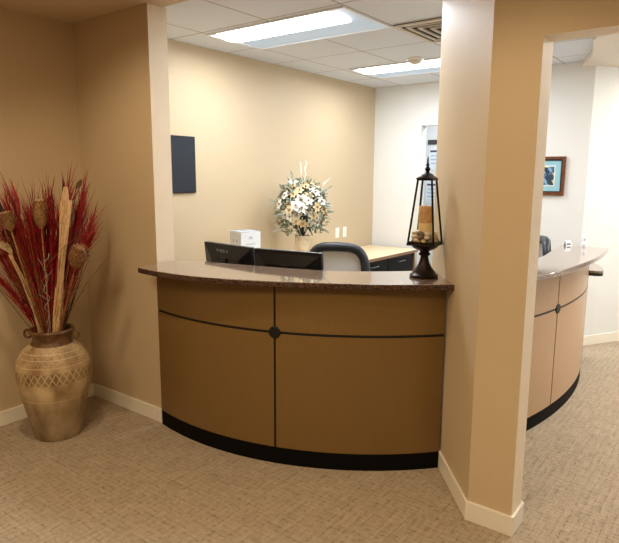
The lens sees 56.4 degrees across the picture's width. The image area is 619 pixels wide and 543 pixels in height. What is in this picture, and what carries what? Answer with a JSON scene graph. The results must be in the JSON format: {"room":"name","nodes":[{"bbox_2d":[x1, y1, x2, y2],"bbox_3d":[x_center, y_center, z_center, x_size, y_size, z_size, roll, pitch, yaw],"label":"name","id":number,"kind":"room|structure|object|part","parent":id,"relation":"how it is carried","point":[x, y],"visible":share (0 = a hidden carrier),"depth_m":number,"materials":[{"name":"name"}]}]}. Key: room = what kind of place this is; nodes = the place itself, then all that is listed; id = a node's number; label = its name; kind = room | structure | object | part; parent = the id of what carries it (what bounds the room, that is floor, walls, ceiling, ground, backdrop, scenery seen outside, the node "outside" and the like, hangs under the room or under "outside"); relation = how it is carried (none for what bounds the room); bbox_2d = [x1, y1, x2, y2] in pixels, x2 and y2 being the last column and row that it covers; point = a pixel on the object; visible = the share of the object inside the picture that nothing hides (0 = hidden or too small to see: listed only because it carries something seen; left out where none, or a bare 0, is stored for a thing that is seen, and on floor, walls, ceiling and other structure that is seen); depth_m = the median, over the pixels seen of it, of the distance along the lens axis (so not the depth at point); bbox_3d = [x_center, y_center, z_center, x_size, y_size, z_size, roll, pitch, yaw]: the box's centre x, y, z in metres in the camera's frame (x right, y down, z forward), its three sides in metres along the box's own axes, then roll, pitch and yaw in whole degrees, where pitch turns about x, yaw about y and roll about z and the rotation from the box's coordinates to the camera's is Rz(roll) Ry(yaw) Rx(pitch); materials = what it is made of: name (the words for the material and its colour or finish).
{"room":"lobby","nodes":[
{"label":"lobby","id":0,"kind":"room"},
{"bbox_2d":[0,7,93,410],"bbox_3d":[-3.690,0.054,1.451,0.125,2.610,6.800,7,12,37],"label":"wall","id":1,"kind":"structure","parent":0,"point":[39,123],"depth_m":3.75,"materials":[{"name":"beige paint"}]},
{"bbox_2d":[0,383,161,425],"bbox_3d":[-3.336,1.341,1.379,0.790,0.097,6.788,7,12,37],"label":"baseboard","id":2,"kind":"structure","parent":1,"relation":"attached to","point":[14,414],"depth_m":3.94,"materials":[{"name":"white paint"}]},
{"bbox_2d":[73,3,174,407],"bbox_3d":[-1.232,-0.339,3.896,0.790,2.610,0.142,7,12,37],"label":"wall","id":3,"kind":"structure","parent":0,"point":[121,57],"depth_m":3.76,"materials":[{"name":"beige paint"}]},
{"bbox_2d":[167,39,375,261],"bbox_3d":[-0.388,-0.639,5.636,0.128,2.640,3.950,7,12,37],"label":"wall","id":4,"kind":"structure","parent":0,"point":[252,123],"depth_m":5.37,"materials":[{"name":"beige paint"}]},
{"bbox_2d":[171,135,195,192],"bbox_3d":[-1.017,-0.858,4.634,0.020,0.451,0.260,7,12,37],"label":"wall panel","id":5,"kind":"object","parent":4,"relation":"attached to","point":[183,162],"visible":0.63,"depth_m":4.63,"materials":[{"name":"fabric"}]},
{"bbox_2d":[335,228,338,237],"bbox_3d":[0.315,-0.435,6.491,0.012,0.115,0.072,7,12,37],"label":"switch plate","id":6,"kind":"object","parent":4,"relation":"attached to","point":[336,229],"visible":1,"depth_m":6.48,"materials":[{"name":"white plastic"}]},
{"bbox_2d":[343,227,346,236],"bbox_3d":[0.404,-0.454,6.607,0.012,0.115,0.072,7,12,37],"label":"switch plate","id":7,"kind":"object","parent":4,"relation":"attached to","point":[344,228],"visible":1,"depth_m":6.60,"materials":[{"name":"white plastic"}]},
{"bbox_2d":[0,0,593,87],"bbox_3d":[1.388,-1.464,2.321,6.860,0.150,14.700,7,12,37],"label":"ceiling","id":8,"kind":"structure","parent":0,"point":[189,21],"depth_m":4.15,"materials":[{"name":"tile"}]},
{"bbox_2d":[206,6,391,49],"bbox_3d":[-0.095,-1.708,4.126,1.215,0.032,0.605,7,12,37],"label":"recessed light","id":9,"kind":"object","parent":8,"relation":"in","point":[338,21],"visible":1,"depth_m":4.04,"materials":[{"name":"white plastic"}]},
{"bbox_2d":[349,57,439,77],"bbox_3d":[1.052,-1.928,5.485,1.215,0.032,0.605,7,12,37],"label":"recessed light","id":10,"kind":"object","parent":8,"relation":"in","point":[432,65],"visible":0.58,"depth_m":5.53,"materials":[{"name":"white plastic"}]},
{"bbox_2d":[407,57,423,64],"bbox_3d":[0.934,-1.855,5.094,0.150,0.050,0.150,0,9,0],"label":"smoke detector","id":11,"kind":"object","parent":8,"relation":"attached to","point":[412,60],"visible":1,"depth_m":5.05,"materials":[{"name":"white plastic"}]},
{"bbox_2d":[393,17,441,42],"bbox_3d":[0.995,-1.696,4.036,0.600,0.016,0.600,7,12,37],"label":"ceiling vent","id":12,"kind":"object","parent":8,"relation":"in","point":[428,30],"visible":0.38,"depth_m":4.04,"materials":[{"name":"grey metal"}]},
{"bbox_2d":[0,341,618,542],"bbox_3d":[1.408,1.224,2.677,7.100,0.050,14.800,7,12,37],"label":"floor","id":13,"kind":"structure","parent":0,"point":[127,476],"depth_m":3.00,"materials":[{"name":"carpet"}]},
{"bbox_2d":[15,323,90,441],"bbox_3d":[-1.588,0.684,3.602,0.434,0.684,0.434,0,9,0],"label":"urn","id":14,"kind":"object","parent":13,"relation":"on","point":[53,371],"visible":0.97,"depth_m":3.46,"materials":[{"name":"ceramic"}]},
{"bbox_2d":[0,203,10,243],"bbox_3d":[-1.727,-0.019,3.438,0.219,0.905,0.014,-3,10,-19],"label":"spear","id":15,"kind":"object","parent":14,"relation":"in","point":[1,207],"visible":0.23,"depth_m":3.36,"materials":[{"name":"red"}]},
{"bbox_2d":[0,291,33,331],"bbox_3d":[-1.794,0.203,3.453,0.311,0.442,0.011,-2,10,-13],"label":"stalk","id":16,"kind":"object","parent":14,"relation":"in","point":[0,291],"visible":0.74,"depth_m":3.47,"materials":[{"name":"brown plant"}]},
{"bbox_2d":[0,211,37,318],"bbox_3d":[-1.684,0.042,3.380,0.082,0.805,0.210,4,10,23],"label":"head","id":17,"kind":"object","parent":14,"relation":"in","point":[8,221],"visible":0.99,"depth_m":3.26},
{"bbox_2d":[10,180,30,264],"bbox_3d":[-1.665,-0.056,3.433,0.138,0.979,0.013,-5,11,-30],"label":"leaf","id":18,"kind":"object","parent":14,"relation":"in","point":[14,190],"visible":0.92,"depth_m":3.35,"materials":[{"name":"red plant"}]},
{"bbox_2d":[0,241,41,332],"bbox_3d":[-1.698,0.126,3.327,0.327,0.656,0.076,-9,13,-43],"label":"stalk","id":19,"kind":"object","parent":14,"relation":"in","point":[5,246],"visible":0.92,"depth_m":3.28,"materials":[{"name":"beige plant"}]},
{"bbox_2d":[8,254,40,332],"bbox_3d":[-1.674,0.164,3.410,0.012,0.554,0.170,6,11,31],"label":"reed","id":20,"kind":"object","parent":14,"relation":"in","point":[9,255],"visible":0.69,"depth_m":3.39,"materials":[{"name":"plant"}]},
{"bbox_3d":[-1.733,0.381,3.552,0.059,0.062,0.015,0,9,0],"label":"ring handle","id":21,"kind":"part","parent":14,"relation":"part of","materials":[{"name":"brown ceramic"}]},
{"bbox_2d":[32,198,50,332],"bbox_3d":[-1.535,0.008,3.381,0.088,0.872,0.165,0,9,0],"label":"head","id":22,"kind":"object","parent":14,"relation":"in","point":[41,217],"visible":0.97,"depth_m":3.28},
{"bbox_2d":[0,196,87,330],"bbox_3d":[-1.602,-0.021,3.506,0.509,0.888,0.236,0,9,0],"label":"stalks","id":23,"kind":"object","parent":14,"relation":"in","point":[32,196],"visible":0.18,"depth_m":3.51,"materials":[{"name":"red plant"}]},
{"bbox_2d":[38,254,52,332],"bbox_3d":[-1.535,0.164,3.354,0.064,0.552,0.167,-7,12,-39],"label":"twig","id":24,"kind":"object","parent":14,"relation":"in","point":[48,254],"visible":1,"depth_m":3.34,"materials":[{"name":"grey"}]},
{"bbox_2d":[37,230,86,298],"bbox_3d":[-1.431,-0.038,3.327,0.307,0.402,0.059,-1,10,-9],"label":"stalk","id":25,"kind":"object","parent":24,"relation":"attached to","point":[86,230],"visible":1,"depth_m":3.31,"materials":[{"name":"brown plant"}]},
{"bbox_2d":[0,163,102,332],"bbox_3d":[-1.628,-0.115,3.475,0.887,1.084,0.428,0,9,0],"label":"grass","id":26,"kind":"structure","parent":14,"relation":"in","point":[49,246],"depth_m":3.41,"materials":[{"name":"red plant"}]},
{"bbox_2d":[52,187,71,331],"bbox_3d":[-1.455,-0.025,3.389,0.218,0.938,0.058,6,11,31],"label":"reed","id":27,"kind":"object","parent":14,"relation":"in","point":[65,203],"visible":0.83,"depth_m":3.35,"materials":[{"name":"beige plant"}]},
{"bbox_2d":[64,179,81,293],"bbox_3d":[-1.419,-0.053,3.423,0.245,0.979,0.008,3,10,18],"label":"curled leaf","id":28,"kind":"object","parent":14,"relation":"in","point":[79,183],"visible":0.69,"depth_m":3.35,"materials":[{"name":"brown plant"}]},
{"bbox_2d":[60,243,89,330],"bbox_3d":[-1.406,0.134,3.388,0.316,0.623,0.118,6,11,29],"label":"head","id":29,"kind":"object","parent":14,"relation":"in","point":[77,256],"visible":0.99,"depth_m":3.28},
{"bbox_3d":[-1.441,0.383,3.552,0.059,0.062,0.015,0,9,0],"label":"ring handle","id":30,"kind":"part","parent":14,"relation":"part of","materials":[{"name":"brown ceramic"}]},
{"bbox_2d":[67,178,84,286],"bbox_3d":[-1.432,-0.062,3.463,0.220,0.985,0.010,1,9,5],"label":"spear","id":31,"kind":"object","parent":14,"relation":"in","point":[83,193],"visible":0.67,"depth_m":3.39,"materials":[{"name":"red plant"}]},
{"bbox_2d":[63,256,108,329],"bbox_3d":[-1.357,0.162,3.468,0.345,0.522,0.015,1,9,7],"label":"stalk","id":32,"kind":"object","parent":14,"relation":"in","point":[108,256],"visible":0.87,"depth_m":3.47,"materials":[{"name":"brown plant"}]},
{"bbox_2d":[157,277,445,470],"bbox_3d":[-0.152,0.557,3.339,1.784,1.034,0.302,3,10,18],"label":"reception desk","id":33,"kind":"object","parent":13,"relation":"on","point":[332,379],"depth_m":3.19,"materials":[{"name":"beige laminate"}]},
{"bbox_3d":[-0.593,0.156,3.376,0.925,0.259,0.081,7,11,33],"label":"panel","id":34,"kind":"part","parent":33,"relation":"part of","materials":[{"name":"beige laminate"}]},
{"bbox_3d":[-0.595,0.624,3.454,0.925,0.661,0.081,7,11,33],"label":"panel","id":35,"kind":"part","parent":33,"relation":"part of","materials":[{"name":"beige laminate"}]},
{"bbox_2d":[138,260,454,290],"bbox_3d":[-0.115,0.021,3.308,1.842,0.032,0.593,3,10,14],"label":"countertop","id":36,"kind":"structure","parent":33,"relation":"on","point":[184,270],"depth_m":3.16,"materials":[{"name":"brown stone"}]},
{"bbox_2d":[406,157,442,278],"bbox_3d":[0.630,-0.292,3.129,0.158,0.652,0.158,6,11,30],"label":"lantern","id":37,"kind":"object","parent":36,"relation":"on","point":[423,270],"visible":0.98,"depth_m":3.11,"materials":[{"name":"brown metal"}]},
{"bbox_3d":[0.555,-0.321,3.104,0.060,0.350,0.011,-2,10,-15],"label":"corner post","id":38,"kind":"part","parent":37,"relation":"part of","materials":[{"name":"brown metal"}]},
{"bbox_3d":[0.611,-0.336,3.198,0.012,0.349,0.059,-2,10,-15],"label":"corner post","id":39,"kind":"part","parent":37,"relation":"part of","materials":[{"name":"brown metal"}]},
{"bbox_2d":[406,243,442,246],"bbox_3d":[0.630,-0.150,3.152,0.158,0.010,0.158,6,11,30],"label":"tray","id":40,"kind":"object","parent":37,"relation":"on","point":[408,244],"depth_m":3.09,"materials":[{"name":"brown metal"}]},
{"bbox_2d":[418,206,431,242],"bbox_3d":[0.628,-0.258,3.135,0.072,0.206,0.072,0,9,0],"label":"pillar candle","id":41,"kind":"object","parent":37,"relation":"on","point":[425,212],"visible":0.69,"depth_m":3.10,"materials":[{"name":"brown wax"}]},
{"bbox_3d":[0.630,-0.160,3.151,0.152,0.011,0.152,6,11,30],"label":"rail","id":42,"kind":"part","parent":37,"relation":"part of","materials":[{"name":"brown metal"}]},
{"bbox_3d":[0.630,-0.116,3.158,0.146,0.060,0.146,6,11,30],"label":"lamp shade","id":43,"kind":"part","parent":37,"relation":"part of","materials":[{"name":"brown metal"}]},
{"bbox_3d":[0.651,-0.311,3.050,0.012,0.349,0.059,-2,10,-15],"label":"corner post","id":44,"kind":"part","parent":37,"relation":"part of","materials":[{"name":"brown metal"}]},
{"bbox_3d":[0.706,-0.326,3.143,0.060,0.350,0.011,-2,10,-15],"label":"corner post","id":45,"kind":"part","parent":37,"relation":"part of","materials":[{"name":"brown metal"}]},
{"bbox_3d":[0.269,0.676,3.172,0.913,0.661,0.079,1,9,3],"label":"panel","id":46,"kind":"part","parent":33,"relation":"part of","materials":[{"name":"beige laminate"}]},
{"bbox_3d":[0.272,0.207,3.094,0.913,0.259,0.079,1,9,3],"label":"panel","id":47,"kind":"part","parent":33,"relation":"part of","materials":[{"name":"beige laminate"}]},
{"bbox_2d":[309,242,369,270],"bbox_3d":[0.249,0.301,4.604,0.670,1.129,0.608,2,10,12],"label":"office chair","id":48,"kind":"object","parent":13,"relation":"on","point":[337,256],"visible":0.2,"depth_m":4.29,"materials":[{"name":"black leather"}]},
{"bbox_2d":[360,245,417,270],"bbox_3d":[0.167,0.269,5.845,0.659,0.785,2.720,7,12,37],"label":"credenza","id":49,"kind":"object","parent":13,"relation":"on","point":[381,258],"visible":0.14,"depth_m":6.39,"materials":[{"name":"brown wood"}]},
{"bbox_2d":[230,229,259,247],"bbox_3d":[-0.549,-0.166,4.938,0.191,0.364,0.191,-6,12,-35],"label":"carton","id":50,"kind":"object","parent":49,"relation":"on","point":[251,238],"visible":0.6,"depth_m":4.85,"materials":[{"name":"white cardboard"}]},
{"bbox_2d":[294,234,309,250],"bbox_3d":[-0.071,-0.206,5.460,0.152,0.276,0.152,0,9,0],"label":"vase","id":51,"kind":"object","parent":49,"relation":"on","point":[302,243],"visible":0.57,"depth_m":5.40,"materials":[{"name":"beige ceramic"}]},
{"bbox_2d":[269,161,334,238],"bbox_3d":[-0.078,-0.607,5.389,0.568,0.850,0.564,-5,11,-28],"label":"flower bouquet","id":52,"kind":"object","parent":51,"relation":"in","point":[290,203],"visible":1,"depth_m":5.27,"materials":[{"name":"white plant"}]},
{"bbox_3d":[0.658,-0.001,5.991,0.019,0.215,0.572,7,12,37],"label":"drawer","id":53,"kind":"part","parent":49,"relation":"part of","materials":[{"name":"black wood"}]},
{"bbox_2d":[360,245,416,259],"bbox_3d":[0.168,-0.102,5.785,0.655,0.033,2.720,7,12,37],"label":"countertop","id":54,"kind":"structure","parent":49,"relation":"on","point":[372,251],"depth_m":6.52,"materials":[{"name":"beige laminate"}]},
{"bbox_3d":[1.009,-0.075,6.447,0.019,0.215,0.572,7,12,37],"label":"drawer","id":55,"kind":"part","parent":49,"relation":"part of","materials":[{"name":"black wood"}]},
{"bbox_3d":[0.971,0.115,6.903,0.605,0.751,0.022,7,12,37],"label":"panel","id":56,"kind":"part","parent":49,"relation":"part of","materials":[{"name":"brown wood"}]},
{"bbox_2d":[538,235,550,257],"bbox_3d":[1.735,0.252,4.949,0.608,1.129,0.670,2,10,10],"label":"office chair","id":57,"kind":"object","parent":13,"relation":"on","point":[545,242],"visible":0.16,"depth_m":4.67,"materials":[{"name":"black plastic"}]},
{"bbox_2d":[526,263,603,430],"bbox_3d":[1.844,0.411,4.278,0.359,1.034,2.402,7,11,34],"label":"reception desk","id":58,"kind":"object","parent":13,"relation":"on","point":[560,301],"depth_m":3.88,"materials":[{"name":"beige laminate"}]},
{"bbox_3d":[1.343,0.616,3.625,0.748,0.659,0.039,-7,12,-39],"label":"panel","id":59,"kind":"part","parent":58,"relation":"part of","materials":[{"name":"beige laminate"}]},
{"bbox_3d":[1.346,0.143,3.546,0.748,0.270,0.039,-7,12,-39],"label":"panel","id":60,"kind":"part","parent":58,"relation":"part of","materials":[{"name":"beige laminate"}]},
{"bbox_3d":[1.948,0.510,4.280,0.058,0.659,1.035,7,11,35],"label":"panel","id":61,"kind":"part","parent":58,"relation":"part of","materials":[{"name":"beige laminate"}]},
{"bbox_2d":[537,245,608,280],"bbox_3d":[1.586,-0.057,3.833,0.419,0.032,2.001,8,12,39],"label":"countertop","id":62,"kind":"structure","parent":58,"relation":"on","point":[564,259],"depth_m":3.88,"materials":[{"name":"brown stone"}]},
{"bbox_2d":[564,240,571,245],"bbox_3d":[2.086,-0.231,4.663,0.056,0.044,0.029,-3,10,-20],"label":"tent card","id":63,"kind":"object","parent":62,"relation":"on","point":[567,242],"visible":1,"depth_m":4.66,"materials":[{"name":"white paper"}]},
{"bbox_2d":[582,238,586,246],"bbox_3d":[2.186,-0.229,4.588,0.033,0.066,0.033,0,9,0],"label":"pump bottle","id":64,"kind":"object","parent":62,"relation":"on","point":[584,243],"visible":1,"depth_m":4.58,"materials":[{"name":"white plastic"}]},
{"bbox_3d":[1.950,0.037,4.202,0.058,0.270,1.035,7,11,35],"label":"panel","id":65,"kind":"part","parent":58,"relation":"part of","materials":[{"name":"beige laminate"}]},
{"bbox_2d":[589,263,603,272],"bbox_3d":[2.364,-0.048,4.944,0.214,0.017,0.658,3,10,14],"label":"shelf","id":66,"kind":"object","parent":58,"relation":"attached to","point":[593,268],"depth_m":4.70,"materials":[{"name":"brown stone"}]},
{"bbox_3d":[-0.071,0.660,3.628,1.471,0.738,0.867,0,9,0],"label":"desk","id":67,"kind":"object","parent":13,"relation":"on","visible":0},
{"bbox_2d":[204,241,254,265],"bbox_3d":[-0.586,0.023,3.934,0.502,0.413,0.200,9,13,42],"label":"computer monitor","id":68,"kind":"object","parent":67,"relation":"on","point":[216,252],"visible":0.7,"depth_m":3.90,"materials":[{"name":"black plastic"}]},
{"bbox_2d":[254,248,323,270],"bbox_3d":[-0.161,0.077,3.619,0.490,0.413,0.200,5,11,29],"label":"computer monitor","id":69,"kind":"object","parent":67,"relation":"on","point":[292,259],"visible":0.29,"depth_m":3.60,"materials":[{"name":"black plastic"}]},
{"bbox_2d":[372,82,438,267],"bbox_3d":[1.464,-0.789,6.596,1.900,2.640,0.120,7,12,37],"label":"wall","id":70,"kind":"structure","parent":0,"point":[403,113],"depth_m":6.76,"materials":[{"name":"white paint"}]},
{"bbox_2d":[423,126,437,266],"bbox_3d":[2.188,-0.928,7.454,3.200,2.640,0.100,7,12,37],"label":"wall","id":71,"kind":"structure","parent":0,"point":[431,131],"depth_m":7.73,"materials":[{"name":"white paint"}]},
{"bbox_2d":[425,181,435,202],"bbox_3d":[1.677,-1.066,7.755,0.260,0.290,0.008,7,12,37],"label":"paper notice","id":72,"kind":"object","parent":71,"relation":"attached to","point":[428,183],"visible":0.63,"depth_m":7.80,"materials":[{"name":"white paper"}]},
{"bbox_2d":[428,140,436,144],"bbox_3d":[1.688,-1.712,7.641,0.260,0.062,0.011,7,12,37],"label":"wall sign","id":73,"kind":"object","parent":71,"relation":"attached to","point":[430,142],"visible":0.49,"depth_m":7.67,"materials":[{"name":"grey"}]},
{"bbox_2d":[429,148,436,169],"bbox_3d":[1.719,-1.495,7.653,0.300,0.290,0.008,7,12,37],"label":"paper notice","id":74,"kind":"object","parent":71,"relation":"attached to","point":[432,151],"visible":0.31,"depth_m":7.71,"materials":[{"name":"white paper"}]},
{"bbox_2d":[432,0,552,515],"bbox_3d":[0.820,-0.165,2.906,0.243,2.610,1.000,-1,10,-9],"label":"wall pillar","id":75,"kind":"structure","parent":0,"point":[496,57],"depth_m":2.58,"materials":[{"name":"beige paint"}]},
{"bbox_2d":[438,449,523,536],"bbox_3d":[0.865,1.091,3.017,0.298,0.097,0.822,0,9,0],"label":"baseboard","id":76,"kind":"structure","parent":75,"relation":"attached to","point":[500,522],"depth_m":2.71,"materials":[{"name":"white paint"}]},
{"bbox_2d":[540,62,614,335],"bbox_3d":[2.346,-0.624,5.630,0.399,2.640,0.832,-7,12,-36],"label":"wall","id":77,"kind":"structure","parent":0,"point":[572,84],"depth_m":5.35,"materials":[{"name":"white paint"}]},
{"bbox_2d":[543,156,566,194],"bbox_3d":[2.249,-0.911,5.504,0.348,0.360,0.025,7,12,37],"label":"framed picture","id":78,"kind":"object","parent":77,"relation":"attached to","point":[555,167],"visible":0.47,"depth_m":5.45,"materials":[{"name":"brown wood"}]},
{"bbox_2d":[543,167,554,184],"bbox_3d":[2.249,-0.911,5.504,0.152,0.174,0.002,7,12,37],"label":"print","id":79,"kind":"object","parent":78,"relation":"attached to","point":[549,172],"depth_m":5.48},
{"bbox_2d":[544,0,618,41],"bbox_3d":[1.399,-1.106,1.978,1.080,0.444,0.140,7,12,37],"label":"wall header","id":80,"kind":"structure","parent":0,"point":[564,19],"depth_m":2.21,"materials":[{"name":"beige paint"}]},
{"bbox_2d":[581,65,618,334],"bbox_3d":[4.423,-0.702,6.160,4.100,2.640,0.120,-3,10,-22],"label":"wall","id":81,"kind":"structure","parent":0,"point":[606,308],"depth_m":5.50,"materials":[{"name":"white paint"}]},
{"bbox_2d":[582,33,618,67],"bbox_3d":[3.717,-1.781,4.718,6.071,0.044,2.193,-5,11,-28],"label":"soffit","id":82,"kind":"object","parent":81,"relation":"attached to","point":[605,51],"depth_m":4.61,"materials":[{"name":"beige paint"}]},
{"bbox_2d":[583,331,618,345],"bbox_3d":[4.441,0.563,6.307,4.100,0.097,0.013,-3,10,-22],"label":"baseboard","id":83,"kind":"structure","parent":81,"relation":"attached to","point":[612,336],"depth_m":5.67,"materials":[{"name":"white paint"}]}
]}

